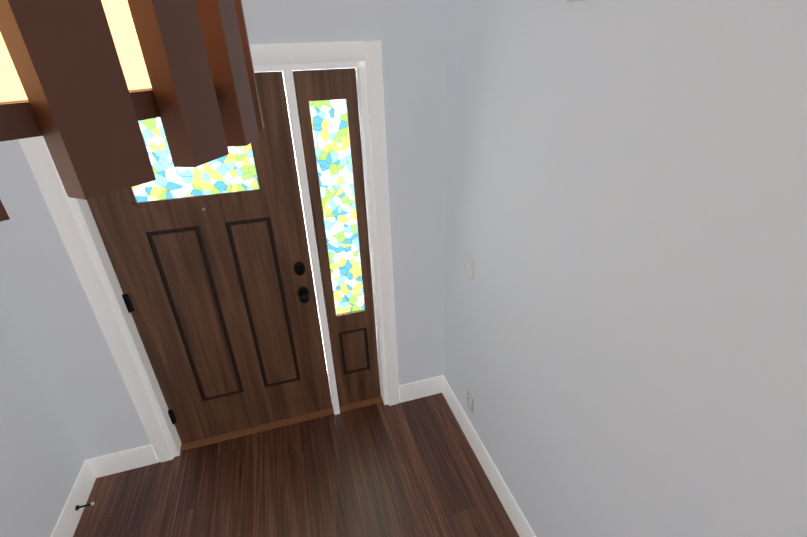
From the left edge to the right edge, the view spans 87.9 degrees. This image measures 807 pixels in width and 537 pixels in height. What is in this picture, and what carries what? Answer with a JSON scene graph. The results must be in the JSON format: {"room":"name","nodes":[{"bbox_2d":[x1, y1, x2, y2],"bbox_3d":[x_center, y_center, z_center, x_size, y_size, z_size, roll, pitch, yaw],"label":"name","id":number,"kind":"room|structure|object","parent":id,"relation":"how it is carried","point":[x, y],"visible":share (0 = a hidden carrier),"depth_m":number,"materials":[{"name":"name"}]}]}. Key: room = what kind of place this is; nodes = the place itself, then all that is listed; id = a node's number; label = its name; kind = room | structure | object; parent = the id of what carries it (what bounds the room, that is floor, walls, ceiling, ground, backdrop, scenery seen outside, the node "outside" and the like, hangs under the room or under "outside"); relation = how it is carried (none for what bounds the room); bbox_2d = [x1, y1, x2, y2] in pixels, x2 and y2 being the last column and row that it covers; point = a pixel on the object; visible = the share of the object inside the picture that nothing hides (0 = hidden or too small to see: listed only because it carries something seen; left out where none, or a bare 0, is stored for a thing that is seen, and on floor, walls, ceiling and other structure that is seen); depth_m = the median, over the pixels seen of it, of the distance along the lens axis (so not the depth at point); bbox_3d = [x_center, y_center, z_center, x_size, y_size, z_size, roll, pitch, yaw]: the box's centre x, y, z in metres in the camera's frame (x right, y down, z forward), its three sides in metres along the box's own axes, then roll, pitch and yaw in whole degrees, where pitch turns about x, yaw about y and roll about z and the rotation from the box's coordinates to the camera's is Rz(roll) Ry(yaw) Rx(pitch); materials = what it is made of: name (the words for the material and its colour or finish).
{"room":"entrance hall","nodes":[
{"label":"entrance hall","id":0,"kind":"room"},
{"bbox_2d":[0,308,84,536],"bbox_3d":[-1.498,0.942,0.141,0.500,2.450,3.797,-9,28,-14],"label":"wall","id":1,"kind":"structure","parent":0,"point":[42,459],"depth_m":1.91,"materials":[{"name":"paint"}]},
{"bbox_2d":[51,463,98,536],"bbox_3d":[-1.209,1.934,0.720,0.016,0.138,3.813,-9,28,-14],"label":"baseboard","id":2,"kind":"structure","parent":1,"relation":"attached to","point":[91,470],"depth_m":2.16,"materials":[{"name":"white wood"}]},
{"bbox_2d":[75,502,94,510],"bbox_3d":[-1.641,1.223,2.158,0.079,0.023,0.024,-9,28,-14],"label":"stopper","id":3,"kind":"object","parent":1,"relation":"attached to","point":[77,507],"depth_m":2.15,"materials":[{"name":"brown metal"}]},
{"bbox_2d":[0,0,447,459],"bbox_3d":[-0.806,-0.106,2.147,2.369,2.450,0.140,-9,28,-14],"label":"wall","id":4,"kind":"structure","parent":0,"point":[47,310],"depth_m":2.01,"materials":[{"name":"paint"}]},
{"bbox_2d":[84,444,158,476],"bbox_3d":[-1.591,1.098,2.391,0.313,0.138,0.016,-9,28,-14],"label":"baseboard","id":5,"kind":"structure","parent":4,"relation":"attached to","point":[117,462],"depth_m":2.38,"materials":[{"name":"white wood"}]},
{"bbox_2d":[18,41,399,461],"bbox_3d":[-0.787,0.035,2.213,1.471,2.138,0.159,-9,28,-14],"label":"door frame","id":6,"kind":"structure","parent":4,"relation":"attached to","point":[76,226],"depth_m":2.04,"materials":[{"name":"white wood"}]},
{"bbox_2d":[87,71,332,443],"bbox_3d":[-0.944,0.105,2.192,0.928,2.020,0.123,-9,28,-14],"label":"front door","id":7,"kind":"structure","parent":4,"relation":"in","point":[211,263],"depth_m":2.18,"materials":[{"name":"brown wood"}]},
{"bbox_2d":[292,68,380,405],"bbox_3d":[-0.332,-0.016,2.383,0.285,2.020,0.045,-9,28,-14],"label":"sidelight","id":8,"kind":"object","parent":4,"relation":"attached to","point":[327,107],"visible":0.96,"depth_m":2.25,"materials":[{"name":"brown wood"}]},
{"bbox_2d":[399,376,438,402],"bbox_3d":[0.108,0.815,2.819,0.278,0.138,0.016,-9,28,-14],"label":"baseboard","id":9,"kind":"structure","parent":4,"relation":"attached to","point":[427,387],"depth_m":2.81,"materials":[{"name":"white wood"}]},
{"bbox_2d":[73,373,518,536],"bbox_3d":[2.223,2.250,0.059,12.900,0.060,11.700,-9,28,-14],"label":"floor","id":10,"kind":"structure","parent":0,"point":[412,468],"depth_m":2.29,"materials":[{"name":"brown wood"}]},
{"bbox_2d":[443,0,806,536],"bbox_3d":[0.721,0.381,1.076,0.120,2.450,2.990,-9,28,-14],"label":"wall","id":11,"kind":"structure","parent":0,"point":[625,331],"depth_m":1.08,"materials":[{"name":"paint"}]},
{"bbox_2d":[466,253,473,278],"bbox_3d":[0.328,-0.013,2.088,0.016,0.115,0.072,-9,28,-14],"label":"light switch","id":12,"kind":"object","parent":11,"relation":"attached to","point":[470,266],"visible":1,"depth_m":2.08,"materials":[{"name":"white plastic"}]},
{"bbox_2d":[467,389,473,412],"bbox_3d":[0.383,0.760,2.397,0.008,0.115,0.072,-9,28,-14],"label":"outlet","id":13,"kind":"object","parent":11,"relation":"attached to","point":[470,401],"visible":1,"depth_m":2.39,"materials":[{"name":"white plastic"}]},
{"bbox_2d":[439,375,535,536],"bbox_3d":[0.598,1.277,1.874,0.016,0.138,2.314,-9,28,-14],"label":"baseboard","id":14,"kind":"structure","parent":11,"relation":"attached to","point":[511,507],"depth_m":2.27,"materials":[{"name":"white wood"}]},
{"label":"outside","id":15,"kind":"structure","parent":0,"visible":0},
{"bbox_2d":[270,68,340,372],"bbox_3d":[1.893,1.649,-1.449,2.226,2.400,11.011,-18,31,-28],"label":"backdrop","id":16,"kind":"structure","parent":15,"point":[301,199],"depth_m":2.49,"materials":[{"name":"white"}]},
{"bbox_3d":[1.508,0.473,-2.187,5.479,0.330,9.402,-9,28,-14],"label":"ceiling","id":17,"kind":"structure","parent":0,"visible":0},
{"bbox_2d":[0,0,263,221],"bbox_3d":[-0.338,-0.369,0.115,0.458,0.670,0.458,-9,28,-14],"label":"pendant light","id":18,"kind":"object","parent":17,"relation":"hanging from","point":[86,86],"visible":1,"depth_m":0.18,"materials":[{"name":"brown wood"}]}
]}

